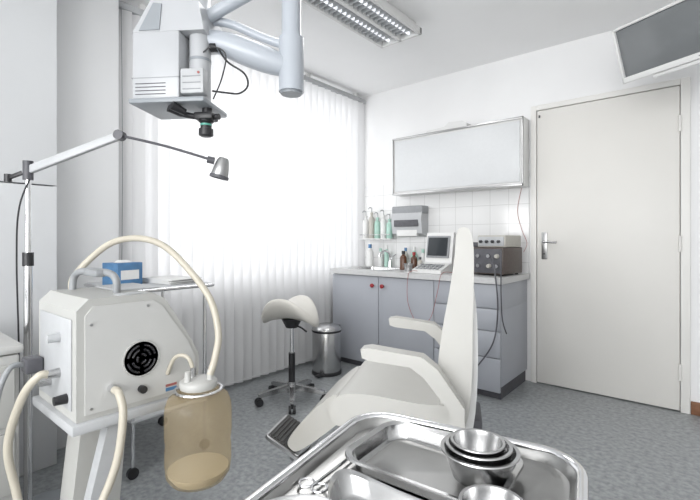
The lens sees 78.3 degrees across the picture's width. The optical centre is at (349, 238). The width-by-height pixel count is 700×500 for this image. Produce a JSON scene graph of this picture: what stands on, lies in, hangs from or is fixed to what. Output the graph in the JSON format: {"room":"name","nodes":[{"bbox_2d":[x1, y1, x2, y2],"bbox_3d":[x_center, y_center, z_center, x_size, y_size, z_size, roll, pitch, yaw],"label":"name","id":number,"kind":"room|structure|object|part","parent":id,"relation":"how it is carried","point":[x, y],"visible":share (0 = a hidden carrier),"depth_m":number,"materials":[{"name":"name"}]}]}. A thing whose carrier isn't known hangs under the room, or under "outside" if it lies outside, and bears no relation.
{"room":"dental clinic","nodes":[
{"label":"dental clinic","id":0,"kind":"room"},
{"bbox_2d":[0,0,56,476],"bbox_3d":[-2.456,-0.170,1.062,0.332,2.498,2.884,0,0,40],"label":"wall","id":1,"kind":"structure","parent":0,"point":[28,28],"depth_m":1.97,"materials":[{"name":"white paint"}]},
{"bbox_2d":[53,0,118,449],"bbox_3d":[-1.483,-0.170,2.353,0.172,2.498,0.344,0,0,40],"label":"wall","id":2,"kind":"structure","parent":0,"point":[87,186],"depth_m":2.30,"materials":[{"name":"white paint"}]},
{"bbox_2d":[19,361,699,499],"bbox_3d":[-0.105,1.130,0.914,4.373,0.100,5.910,0,0,40],"label":"floor","id":3,"kind":"structure","parent":0,"point":[627,449],"depth_m":2.32,"materials":[{"name":"grey carpet"}]},
{"bbox_2d":[0,332,23,499],"bbox_3d":[-1.475,0.705,1.246,0.558,0.750,0.745,0,0,40],"label":"base cabinet","id":4,"kind":"object","parent":3,"relation":"on","point":[9,347],"visible":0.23,"depth_m":1.32,"materials":[{"name":"white plastic"}]},
{"bbox_2d":[0,235,228,499],"bbox_3d":[-0.712,0.533,1.269,0.561,1.093,0.554,0,0,40],"label":"pump","id":5,"kind":"object","parent":3,"relation":"on","point":[111,355],"visible":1,"depth_m":1.26,"materials":[{"name":"white plastic"}]},
{"bbox_3d":[-0.861,0.345,1.255,0.270,0.250,0.004,0,0,40],"label":"gauge plate","id":6,"kind":"part","parent":5,"relation":"part of","materials":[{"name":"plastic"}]},
{"bbox_3d":[-0.813,0.131,1.368,0.234,0.078,0.026,0,0,24],"label":"carry handle","id":7,"kind":"part","parent":5,"relation":"part of","materials":[{"name":"grey plastic"}]},
{"bbox_2d":[95,283,158,290],"bbox_3d":[-0.757,0.163,1.458,0.190,0.007,0.130,0,0,40],"label":"tray","id":8,"kind":"object","parent":5,"relation":"on","point":[125,286],"depth_m":1.43,"materials":[{"name":"metal"}]},
{"bbox_3d":[-0.615,0.333,1.290,0.005,0.295,0.325,0,0,40],"label":"panel","id":9,"kind":"part","parent":5,"relation":"part of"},
{"bbox_3d":[-0.616,0.445,1.275,0.022,0.022,0.022,0,0,40],"label":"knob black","id":10,"kind":"part","parent":5,"relation":"part of","materials":[{"name":"plastic"}]},
{"bbox_2d":[167,366,228,489],"bbox_3d":[-0.464,0.555,1.298,0.217,0.330,0.192,0,0,40],"label":"jar","id":11,"kind":"object","parent":5,"relation":"on","point":[184,383],"depth_m":1.28,"materials":[{"name":"yellow glass"}]},
{"bbox_2d":[4,129,228,499],"bbox_3d":[-0.887,0.338,1.691,0.868,1.482,0.260,0,0,-1],"label":"lamp","id":12,"kind":"object","parent":3,"relation":"on","point":[220,170],"visible":0.94,"depth_m":1.59,"materials":[{"name":"grey metal"}]},
{"bbox_3d":[-1.273,-0.226,1.600,0.024,0.030,0.024,0,0,40],"label":"tension knob","id":13,"kind":"part","parent":12,"relation":"part of","materials":[{"name":"black plastic"}]},
{"bbox_3d":[-1.035,-0.317,1.599,0.367,0.162,0.022,0,0,0],"label":"arm","id":14,"kind":"part","parent":12,"relation":"part of","materials":[{"name":"plastic"}]},
{"bbox_3d":[-0.686,-0.340,1.598,0.340,0.100,0.012,0,0,0],"label":"arm","id":15,"kind":"part","parent":12,"relation":"part of","materials":[{"name":"plastic"}]},
{"bbox_2d":[84,282,214,479],"bbox_3d":[-1.032,0.652,2.214,0.528,0.854,0.448,0,0,40],"label":"side table","id":16,"kind":"object","parent":3,"relation":"on","point":[132,473],"visible":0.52,"depth_m":2.11,"materials":[{"name":"metal"}]},
{"bbox_2d":[102,260,141,284],"bbox_3d":[-1.113,0.164,2.105,0.121,0.121,0.130,0,0,28],"label":"glove box","id":17,"kind":"object","parent":16,"relation":"on","point":[128,271],"visible":0.83,"depth_m":2.07,"materials":[{"name":"blue cardboard"}]},
{"bbox_3d":[-1.032,0.235,2.214,0.528,0.017,0.448,0,0,40],"label":"edge rail","id":18,"kind":"part","parent":16,"relation":"part of","materials":[{"name":"silver metal"}]},
{"bbox_2d":[127,398,206,423],"bbox_3d":[-1.032,0.824,2.214,0.460,0.012,0.380,0,0,40],"label":"shelf","id":19,"kind":"object","parent":16,"relation":"attached to","point":[192,402],"depth_m":2.05,"materials":[{"name":"plastic"}]},
{"bbox_2d":[142,275,201,284],"bbox_3d":[-0.935,0.212,2.239,0.276,0.024,0.180,0,0,32],"label":"paper stack","id":20,"kind":"object","parent":16,"relation":"on","point":[167,279],"visible":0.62,"depth_m":2.17,"materials":[{"name":"white paper"}]},
{"bbox_2d":[254,295,325,413],"bbox_3d":[-0.379,0.729,2.882,0.479,0.701,0.476,0,0,20],"label":"stool","id":21,"kind":"object","parent":3,"relation":"on","point":[299,308],"visible":0.96,"depth_m":2.82,"materials":[{"name":"leather"}]},
{"bbox_3d":[-0.490,0.995,2.826,0.225,0.060,0.028,0,0,-26],"label":"leg","id":22,"kind":"part","parent":21,"relation":"part of","materials":[{"name":"metal"}]},
{"bbox_3d":[-0.467,0.995,2.956,0.028,0.060,0.225,0,0,-44],"label":"leg","id":23,"kind":"part","parent":21,"relation":"part of","materials":[{"name":"metal"}]},
{"bbox_3d":[-0.389,0.476,2.876,0.400,0.194,0.340,0,0,20],"label":"seat","id":24,"kind":"part","parent":21,"relation":"part of","materials":[{"name":"leather"}]},
{"bbox_3d":[-0.373,0.995,2.764,0.028,0.060,0.225,0,0,-8],"label":"leg","id":25,"kind":"part","parent":21,"relation":"part of","materials":[{"name":"metal"}]},
{"bbox_3d":[-0.337,0.995,2.975,0.028,0.060,0.225,0,0,28],"label":"leg","id":26,"kind":"part","parent":21,"relation":"part of","materials":[{"name":"metal"}]},
{"bbox_3d":[-0.278,0.995,2.857,0.225,0.060,0.028,0,0,10],"label":"leg","id":27,"kind":"part","parent":21,"relation":"part of","materials":[{"name":"metal"}]},
{"bbox_2d":[312,322,341,377],"bbox_3d":[-0.198,0.880,3.465,0.242,0.400,0.300,0,0,40],"label":"pedal bin","id":28,"kind":"object","parent":3,"relation":"on","point":[326,338],"visible":0.98,"depth_m":3.38,"materials":[{"name":"metal"}]},
{"bbox_3d":[-0.188,0.704,3.476,0.238,0.048,0.238,0,0,40],"label":"lid","id":29,"kind":"part","parent":28,"relation":"part of","materials":[{"name":"metal"}]},
{"bbox_2d":[265,227,481,460],"bbox_3d":[0.091,0.519,1.791,0.873,1.120,0.644,0,0,15],"label":"chair","id":30,"kind":"object","parent":3,"relation":"on","point":[389,379],"visible":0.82,"depth_m":1.51,"materials":[{"name":"white leather"}]},
{"bbox_3d":[-0.149,0.818,1.750,0.201,0.190,0.020,0,0,15],"label":"leg rest rail","id":31,"kind":"part","parent":30,"relation":"part of","materials":[{"name":"metal"}]},
{"bbox_2d":[329,360,465,427],"bbox_3d":[0.220,0.622,1.757,0.485,0.124,0.490,0,0,15],"label":"seat cushion","id":32,"kind":"object","parent":30,"relation":"on","point":[370,387],"depth_m":1.57,"materials":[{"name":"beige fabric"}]},
{"bbox_3d":[0.210,0.496,1.458,0.345,0.248,0.060,0,0,15],"label":"armrest","id":33,"kind":"part","parent":30,"relation":"part of","materials":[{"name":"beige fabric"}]},
{"bbox_3d":[0.357,0.496,2.023,0.345,0.248,0.060,0,0,15],"label":"armrest","id":34,"kind":"part","parent":30,"relation":"part of","materials":[{"name":"beige fabric"}]},
{"bbox_3d":[0.422,0.307,1.705,0.121,0.695,0.470,0,0,15],"label":"backrest","id":35,"kind":"part","parent":30,"relation":"part of","materials":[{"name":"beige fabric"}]},
{"bbox_2d":[244,412,588,499],"bbox_3d":[0.074,0.723,0.576,0.432,0.712,0.612,0,0,29],"label":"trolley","id":36,"kind":"object","parent":3,"relation":"on","point":[548,473],"visible":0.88,"depth_m":0.72,"materials":[{"name":"metal"}]},
{"bbox_2d":[270,494,330,499],"bbox_3d":[-0.060,0.376,0.567,0.165,0.028,0.085,0,0,14],"label":"dish","id":37,"kind":"object","parent":36,"relation":"on","point":[294,496],"visible":1,"depth_m":0.61,"materials":[{"name":"metal"}]},
{"bbox_2d":[298,459,347,493],"bbox_3d":[-0.018,0.381,0.731,0.054,0.013,0.170,0,0,34],"label":"scissors","id":38,"kind":"object","parent":36,"relation":"on","point":[318,482],"visible":0.91,"depth_m":0.68,"materials":[{"name":"silver metal"}]},
{"bbox_2d":[328,469,421,499],"bbox_3d":[0.038,0.376,0.580,0.206,0.028,0.107,0,0,39],"label":"dish","id":39,"kind":"object","parent":36,"relation":"on","point":[344,484],"visible":1,"depth_m":0.65,"materials":[{"name":"metal"}]},
{"bbox_2d":[345,421,523,499],"bbox_3d":[0.138,0.378,0.724,0.267,0.028,0.187,0,0,36],"label":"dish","id":40,"kind":"object","parent":36,"relation":"on","point":[408,456],"visible":0.76,"depth_m":0.75,"materials":[{"name":"silver metal"}]},
{"bbox_2d":[440,435,520,486],"bbox_3d":[0.208,0.360,0.692,0.124,0.049,0.124,0,0,29],"label":"steel bowl","id":41,"kind":"object","parent":40,"relation":"on","point":[466,474],"visible":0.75,"depth_m":0.65,"materials":[{"name":"silver metal"}]},
{"bbox_2d":[445,431,512,465],"bbox_3d":[0.208,0.355,0.695,0.105,0.051,0.105,0,0,29],"label":"steel bowl","id":42,"kind":"object","parent":41,"relation":"in","point":[498,461],"visible":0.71,"depth_m":0.66,"materials":[{"name":"silver metal"}]},
{"bbox_2d":[450,428,505,457],"bbox_3d":[0.207,0.351,0.697,0.086,0.051,0.086,0,0,29],"label":"steel bowl","id":43,"kind":"object","parent":42,"relation":"on","point":[474,442],"visible":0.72,"depth_m":0.72,"materials":[{"name":"silver metal"}]},
{"bbox_2d":[458,484,522,499],"bbox_3d":[0.188,0.367,0.565,0.088,0.041,0.088,0,0,29],"label":"steel bowl","id":44,"kind":"object","parent":36,"relation":"on","point":[477,491],"visible":1,"depth_m":0.60,"materials":[{"name":"silver metal"}]},
{"bbox_2d":[330,250,529,399],"bbox_3d":[0.591,0.590,3.528,1.530,0.980,0.581,0,0,40],"label":"base cabinet","id":45,"kind":"object","parent":3,"relation":"on","point":[365,298],"visible":0.61,"depth_m":3.23,"materials":[{"name":"grey laminate"}]},
{"bbox_3d":[0.043,0.667,3.660,0.494,0.719,0.019,0,0,40],"label":"door","id":46,"kind":"part","parent":45,"relation":"part of","materials":[{"name":"grey laminate"}]},
{"bbox_3d":[0.429,0.667,3.338,0.499,0.719,0.019,0,0,40],"label":"door","id":47,"kind":"part","parent":45,"relation":"part of","materials":[{"name":"grey laminate"}]},
{"bbox_2d":[407,270,451,320],"bbox_3d":[0.589,0.437,3.205,0.322,0.400,0.122,0,0,40],"label":"cable","id":48,"kind":"object","parent":45,"relation":"attached to","point":[413,270],"visible":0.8,"depth_m":3.14,"materials":[{"name":"rubber"}]},
{"bbox_2d":[330,266,529,284],"bbox_3d":[0.593,0.280,3.531,1.530,0.040,0.574,0,0,40],"label":"countertop","id":49,"kind":"structure","parent":45,"relation":"on","point":[478,277],"depth_m":3.22,"materials":[{"name":"laminate"}]},
{"bbox_2d":[366,244,373,265],"bbox_3d":[0.192,0.154,4.136,0.068,0.210,0.068,0,0,40],"label":"bottle","id":50,"kind":"object","parent":49,"relation":"on","point":[369,254],"visible":0.91,"depth_m":4.11,"materials":[{"name":"white plastic"}]},
{"bbox_2d":[350,266,399,269],"bbox_3d":[0.247,0.333,3.810,0.445,0.154,0.355,0,0,40],"label":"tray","id":51,"kind":"object","parent":49,"relation":"in","point":[364,267],"depth_m":3.94,"materials":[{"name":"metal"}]},
{"bbox_2d":[378,248,382,265],"bbox_3d":[0.292,0.173,4.098,0.048,0.170,0.048,0,0,40],"label":"spray bottle","id":52,"kind":"object","parent":49,"relation":"on","point":[380,259],"visible":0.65,"depth_m":4.08,"materials":[{"name":"white plastic"}]},
{"bbox_2d":[384,245,388,266],"bbox_3d":[0.345,0.159,4.054,0.044,0.200,0.044,0,0,40],"label":"spray bottle","id":53,"kind":"object","parent":49,"relation":"on","point":[386,255],"visible":0.79,"depth_m":4.04,"materials":[{"name":"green plastic"}]},
{"bbox_2d":[378,250,396,266],"bbox_3d":[0.341,0.180,3.883,0.095,0.160,0.202,0,0,40],"label":"tap","id":54,"kind":"object","parent":49,"relation":"on","point":[390,264],"depth_m":3.94,"materials":[{"name":"silver metal"}]},
{"bbox_2d":[400,251,406,269],"bbox_3d":[0.451,0.179,3.634,0.060,0.160,0.060,0,0,40],"label":"bottle","id":55,"kind":"object","parent":49,"relation":"on","point":[403,259],"visible":0.92,"depth_m":3.61,"materials":[{"name":"brown glass"}]},
{"bbox_2d":[404,248,407,262],"bbox_3d":[0.507,0.169,3.919,0.048,0.180,0.048,0,0,40],"label":"spray bottle","id":56,"kind":"object","parent":49,"relation":"on","point":[405,249],"visible":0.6,"depth_m":3.90,"materials":[{"name":"white plastic"}]},
{"bbox_2d":[404,263,412,271],"bbox_3d":[0.468,0.229,3.451,0.076,0.061,0.076,0,0,40],"label":"steel cup","id":57,"kind":"object","parent":49,"relation":"on","point":[407,266],"visible":0.95,"depth_m":3.42,"materials":[{"name":"silver metal"}]},
{"bbox_2d":[411,252,416,268],"bbox_3d":[0.538,0.184,3.613,0.056,0.150,0.056,0,0,40],"label":"bottle","id":58,"kind":"object","parent":49,"relation":"on","point":[413,258],"visible":0.77,"depth_m":3.59,"materials":[{"name":"brown glass"}]},
{"bbox_2d":[411,247,417,259],"bbox_3d":[0.574,0.165,3.844,0.060,0.190,0.060,0,0,40],"label":"spray bottle","id":59,"kind":"object","parent":49,"relation":"on","point":[414,248],"visible":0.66,"depth_m":3.83,"materials":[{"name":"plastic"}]},
{"bbox_2d":[420,249,424,261],"bbox_3d":[0.643,0.174,3.786,0.052,0.170,0.052,0,0,40],"label":"spray bottle","id":60,"kind":"object","parent":49,"relation":"on","point":[422,255],"visible":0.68,"depth_m":3.77,"materials":[{"name":"white plastic"}]},
{"bbox_2d":[412,233,456,273],"bbox_3d":[0.683,0.104,3.375,0.250,0.309,0.320,0,0,42],"label":"laptop","id":61,"kind":"object","parent":49,"relation":"on","point":[440,247],"visible":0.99,"depth_m":3.35,"materials":[{"name":"white plastic"}]},
{"bbox_2d":[474,247,521,275],"bbox_3d":[1.046,0.160,3.171,0.330,0.200,0.310,0,0,-44],"label":"electronic control box","id":62,"kind":"object","parent":49,"relation":"on","point":[511,256],"visible":0.67,"depth_m":3.05,"materials":[{"name":"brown metal"}]},
{"bbox_3d":[0.947,0.155,3.074,0.009,0.170,0.290,0,0,-44],"label":"panel","id":63,"kind":"part","parent":62,"relation":"part of","materials":[{"name":"plastic"}]},
{"bbox_2d":[478,250,506,365],"bbox_3d":[0.903,0.577,2.958,0.349,1.001,0.176,0,0,33],"label":"power cord","id":64,"kind":"object","parent":62,"relation":"hanging from","point":[501,250],"visible":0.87,"depth_m":2.82,"materials":[{"name":"plastic"}]},
{"bbox_2d":[478,235,520,246],"bbox_3d":[1.087,0.017,3.145,0.272,0.085,0.215,0,0,-44],"label":"source","id":65,"kind":"object","parent":62,"relation":"on","point":[483,240],"visible":0.99,"depth_m":3.06,"materials":[{"name":"plastic"}]},
{"bbox_3d":[1.003,0.017,3.063,0.008,0.065,0.195,0,0,-44],"label":"panel","id":66,"kind":"part","parent":65,"relation":"part of","materials":[{"name":"plastic"}]},
{"bbox_3d":[0.814,0.388,3.018,0.489,0.159,0.019,0,0,40],"label":"drawer","id":67,"kind":"part","parent":45,"relation":"part of","materials":[{"name":"grey laminate"}]},
{"bbox_3d":[0.814,0.545,3.018,0.489,0.144,0.019,0,0,40],"label":"drawer","id":68,"kind":"part","parent":45,"relation":"part of","materials":[{"name":"grey laminate"}]},
{"bbox_3d":[0.814,0.710,3.018,0.489,0.174,0.019,0,0,40],"label":"drawer","id":69,"kind":"part","parent":45,"relation":"part of","materials":[{"name":"grey laminate"}]},
{"bbox_3d":[0.814,0.915,3.018,0.489,0.224,0.019,0,0,40],"label":"drawer","id":70,"kind":"part","parent":45,"relation":"part of","materials":[{"name":"grey laminate"}]},
{"bbox_2d":[120,0,676,97],"bbox_3d":[-0.105,-1.470,0.914,4.373,0.100,5.910,0,0,40],"label":"ceiling","id":71,"kind":"structure","parent":0,"point":[457,35],"depth_m":2.97,"materials":[{"name":"paint"}]},
{"bbox_2d":[129,0,303,137],"bbox_3d":[-0.531,-0.920,1.829,0.677,1.000,0.362,0,0,6],"label":"microscope","id":72,"kind":"object","parent":71,"relation":"attached to","point":[175,41],"visible":1,"depth_m":1.73,"materials":[{"name":"white plastic"}]},
{"bbox_3d":[-0.791,-0.881,1.704,0.095,0.107,0.006,0,0,6],"label":"panel","id":73,"kind":"part","parent":72,"relation":"part of","materials":[{"name":"grey plastic"}]},
{"bbox_3d":[-0.709,-0.545,1.798,0.310,0.020,0.240,0,0,6],"label":"plate","id":74,"kind":"part","parent":72,"relation":"part of","materials":[{"name":"grey metal"}]},
{"bbox_3d":[-0.629,-0.502,1.750,0.129,0.033,0.024,0,0,-13],"label":"binocular arm","id":75,"kind":"part","parent":72,"relation":"part of","materials":[{"name":"black plastic"}]},
{"bbox_3d":[-0.616,-0.620,1.704,0.097,0.100,0.050,0,0,6],"label":"control panel","id":76,"kind":"part","parent":72,"relation":"part of","materials":[{"name":"plastic"}]},
{"bbox_3d":[-0.555,-0.780,1.753,0.025,0.036,0.036,0,0,6],"label":"knob","id":77,"kind":"part","parent":72,"relation":"part of","materials":[{"name":"black plastic"}]},
{"bbox_3d":[-0.559,-0.498,1.758,0.056,0.024,0.024,0,0,16],"label":"knob","id":78,"kind":"part","parent":72,"relation":"part of","materials":[{"name":"black plastic"}]},
{"bbox_3d":[-0.429,-0.774,1.787,0.390,0.181,0.110,0,0,-5],"label":"balance arm","id":79,"kind":"part","parent":72,"relation":"part of","materials":[{"name":"metal"}]},
{"bbox_3d":[-0.434,-0.861,1.812,0.400,0.154,0.048,0,0,1],"label":"balance arm","id":80,"kind":"part","parent":72,"relation":"part of","materials":[{"name":"metal"}]},
{"bbox_2d":[119,0,365,393],"bbox_3d":[-0.610,-0.187,3.378,0.077,2.464,2.361,0,0,40],"label":"vertical blinds","id":81,"kind":"object","parent":71,"relation":"hanging from","point":[290,207],"visible":0.54,"depth_m":3.19,"materials":[{"name":"fabric"}]},
{"bbox_3d":[-1.315,-0.480,2.479,0.011,1.720,0.004,0,0,-5],"label":"pull cord","id":82,"kind":"part","parent":81,"relation":"part of","materials":[{"name":"grey plastic"}]},
{"bbox_3d":[-0.615,-1.360,3.386,0.060,0.040,2.335,0,0,40],"label":"head rail","id":83,"kind":"part","parent":81,"relation":"part of","materials":[{"name":"plastic"}]},
{"bbox_3d":[-0.591,1.022,3.356,0.010,0.009,2.200,0,0,40],"label":"chain","id":84,"kind":"part","parent":81,"relation":"part of","materials":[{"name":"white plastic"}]},
{"bbox_2d":[301,0,421,47],"bbox_3d":[-0.067,-1.377,2.419,0.320,0.085,1.290,0,0,40],"label":"fluorescent ceiling light","id":85,"kind":"object","parent":71,"relation":"attached to","point":[379,22],"visible":1,"depth_m":2.64,"materials":[{"name":"white plastic"}]},
{"bbox_2d":[362,31,699,413],"bbox_3d":[1.722,-0.170,3.108,4.133,2.500,0.200,0,0,40],"label":"wall","id":86,"kind":"structure","parent":0,"point":[507,88],"depth_m":3.27,"materials":[{"name":"paint"}]},
{"bbox_2d":[360,207,395,239],"bbox_3d":[0.264,-0.151,4.104,0.350,0.311,0.115,0,0,40],"label":"rack","id":87,"kind":"object","parent":86,"relation":"attached to","point":[372,229],"visible":1,"depth_m":4.08,"materials":[{"name":"white plastic"}]},
{"bbox_2d":[363,216,368,237],"bbox_3d":[0.155,-0.116,4.200,0.058,0.220,0.058,0,0,40],"label":"bottle","id":88,"kind":"object","parent":87,"relation":"on","point":[365,222],"depth_m":4.18,"materials":[{"name":"white plastic"}]},
{"bbox_2d":[369,212,374,237],"bbox_3d":[0.208,-0.131,4.155,0.058,0.250,0.058,0,0,40],"label":"bottle","id":89,"kind":"object","parent":87,"relation":"on","point":[371,219],"depth_m":4.13,"materials":[{"name":"beige plastic"}]},
{"bbox_3d":[0.230,-0.040,4.063,0.350,0.008,0.008,0,0,40],"label":"rail","id":90,"kind":"part","parent":87,"relation":"part of","materials":[{"name":"metal"}]},
{"bbox_2d":[374,217,379,237],"bbox_3d":[0.262,-0.105,4.110,0.058,0.200,0.058,0,0,40],"label":"bottle","id":91,"kind":"object","parent":87,"relation":"on","point":[376,223],"depth_m":4.09,"materials":[{"name":"green plastic"}]},
{"bbox_2d":[360,238,395,239],"bbox_3d":[0.266,0.000,4.106,0.350,0.010,0.109,0,0,40],"label":"shelf","id":92,"kind":"object","parent":87,"relation":"attached to","point":[360,238],"depth_m":4.04,"materials":[{"name":"white plastic"}]},
{"bbox_2d":[380,215,385,237],"bbox_3d":[0.316,-0.116,4.065,0.058,0.220,0.058,0,0,40],"label":"bottle","id":93,"kind":"object","parent":87,"relation":"on","point":[383,221],"depth_m":4.04,"materials":[{"name":"white plastic"}]},
{"bbox_2d":[386,219,392,237],"bbox_3d":[0.370,-0.096,4.020,0.058,0.180,0.058,0,0,40],"label":"bottle","id":94,"kind":"object","parent":87,"relation":"on","point":[389,225],"depth_m":4.00,"materials":[{"name":"green plastic"}]},
{"bbox_2d":[391,205,427,236],"bbox_3d":[0.534,-0.158,3.867,0.320,0.275,0.133,0,0,40],"label":"paper towel dispenser","id":95,"kind":"object","parent":86,"relation":"attached to","point":[407,221],"visible":1,"depth_m":3.81,"materials":[{"name":"plastic"}]},
{"bbox_2d":[397,230,418,235],"bbox_3d":[0.514,-0.052,3.842,0.210,0.055,0.038,0,0,40],"label":"towel","id":96,"kind":"object","parent":95,"relation":"hanging from","point":[399,232],"depth_m":3.82,"materials":[{"name":"white paper"}]},
{"bbox_3d":[0.539,-0.258,3.872,0.320,0.075,0.116,0,0,40],"label":"lid","id":97,"kind":"part","parent":95,"relation":"part of","materials":[{"name":"grey plastic"}]},
{"bbox_2d":[365,171,529,272],"bbox_3d":[0.716,-0.120,3.809,1.687,0.800,0.010,0,0,40],"label":"tiles","id":98,"kind":"structure","parent":86,"relation":"attached to","point":[484,212],"depth_m":3.63,"materials":[{"name":"white tile"}]},
{"bbox_2d":[392,116,528,195],"bbox_3d":[0.872,-0.650,3.580,1.155,0.510,0.141,0,0,40],"label":"upper cabinet","id":99,"kind":"object","parent":86,"relation":"attached to","point":[492,155],"visible":1,"depth_m":3.46,"materials":[{"name":"white plastic"}]},
{"bbox_2d":[426,120,470,132],"bbox_3d":[0.824,-0.938,3.628,0.380,0.064,0.090,0,0,40],"label":"desk lamp housing","id":100,"kind":"object","parent":99,"relation":"on","point":[455,124],"visible":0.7,"depth_m":3.55,"materials":[{"name":"white plastic"}]},
{"bbox_2d":[517,188,526,250],"bbox_3d":[1.314,-0.145,3.287,0.074,0.491,0.016,0,0,40],"label":"cable","id":101,"kind":"object","parent":86,"relation":"attached to","point":[521,188],"visible":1,"depth_m":3.30,"materials":[{"name":"plastic"}]},
{"bbox_2d":[537,86,679,410],"bbox_3d":[1.742,0.057,2.969,0.851,2.030,0.048,0,0,40],"label":"leaf","id":102,"kind":"object","parent":86,"relation":"attached to","point":[608,170],"depth_m":2.92,"materials":[{"name":"paint"}]},
{"bbox_3d":[1.443,0.050,3.191,0.040,0.200,0.006,0,0,40],"label":"handle","id":103,"kind":"part","parent":102,"relation":"part of","materials":[{"name":"silver metal"}]},
{"bbox_3d":[1.443,0.050,3.191,0.040,0.200,0.006,0,0,40],"label":"plate","id":104,"kind":"part","parent":102,"relation":"part of","materials":[{"name":"metal"}]},
{"bbox_2d":[542,241,556,243],"bbox_3d":[1.450,0.022,3.126,0.096,0.021,0.018,0,0,40],"label":"lever","id":105,"kind":"object","parent":102,"relation":"attached to","point":[555,242],"depth_m":3.12,"materials":[{"name":"silver metal"}]},
{"bbox_2d":[531,77,689,413],"bbox_3d":[1.742,0.040,2.962,0.947,2.080,0.038,0,0,40],"label":"frame","id":106,"kind":"object","parent":86,"relation":"attached to","point":[684,83],"visible":1,"depth_m":2.67,"materials":[{"name":"paint"}]},
{"bbox_2d":[679,364,681,380],"bbox_3d":[2.053,0.830,2.674,0.016,0.100,0.016,0,0,40],"label":"hinge","id":107,"kind":"object","parent":86,"relation":"attached to","point":[680,365],"visible":1,"depth_m":2.67,"materials":[{"name":"paint"}]},
{"bbox_2d":[679,115,681,131],"bbox_3d":[2.053,-0.720,2.674,0.016,0.100,0.016,0,0,40],"label":"hinge","id":108,"kind":"object","parent":86,"relation":"attached to","point":[680,116],"visible":1,"depth_m":2.67,"materials":[{"name":"paint"}]},
{"bbox_2d":[679,236,681,251],"bbox_3d":[2.053,0.030,2.674,0.016,0.100,0.016,0,0,40],"label":"hinge","id":109,"kind":"object","parent":86,"relation":"attached to","point":[680,237],"visible":1,"depth_m":2.67,"materials":[{"name":"paint"}]},
{"bbox_2d":[691,401,699,415],"bbox_3d":[2.671,1.040,2.176,1.483,0.080,0.014,0,0,40],"label":"baseboard","id":110,"kind":"structure","parent":86,"relation":"attached to","point":[695,406],"depth_m":2.63,"materials":[{"name":"brown wood"}]},
{"bbox_2d":[611,0,699,83],"bbox_3d":[1.619,-1.140,2.120,0.242,0.578,0.530,-22,9,-23],"label":"monitor","id":111,"kind":"object","parent":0,"point":[665,40],"depth_m":2.14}
]}

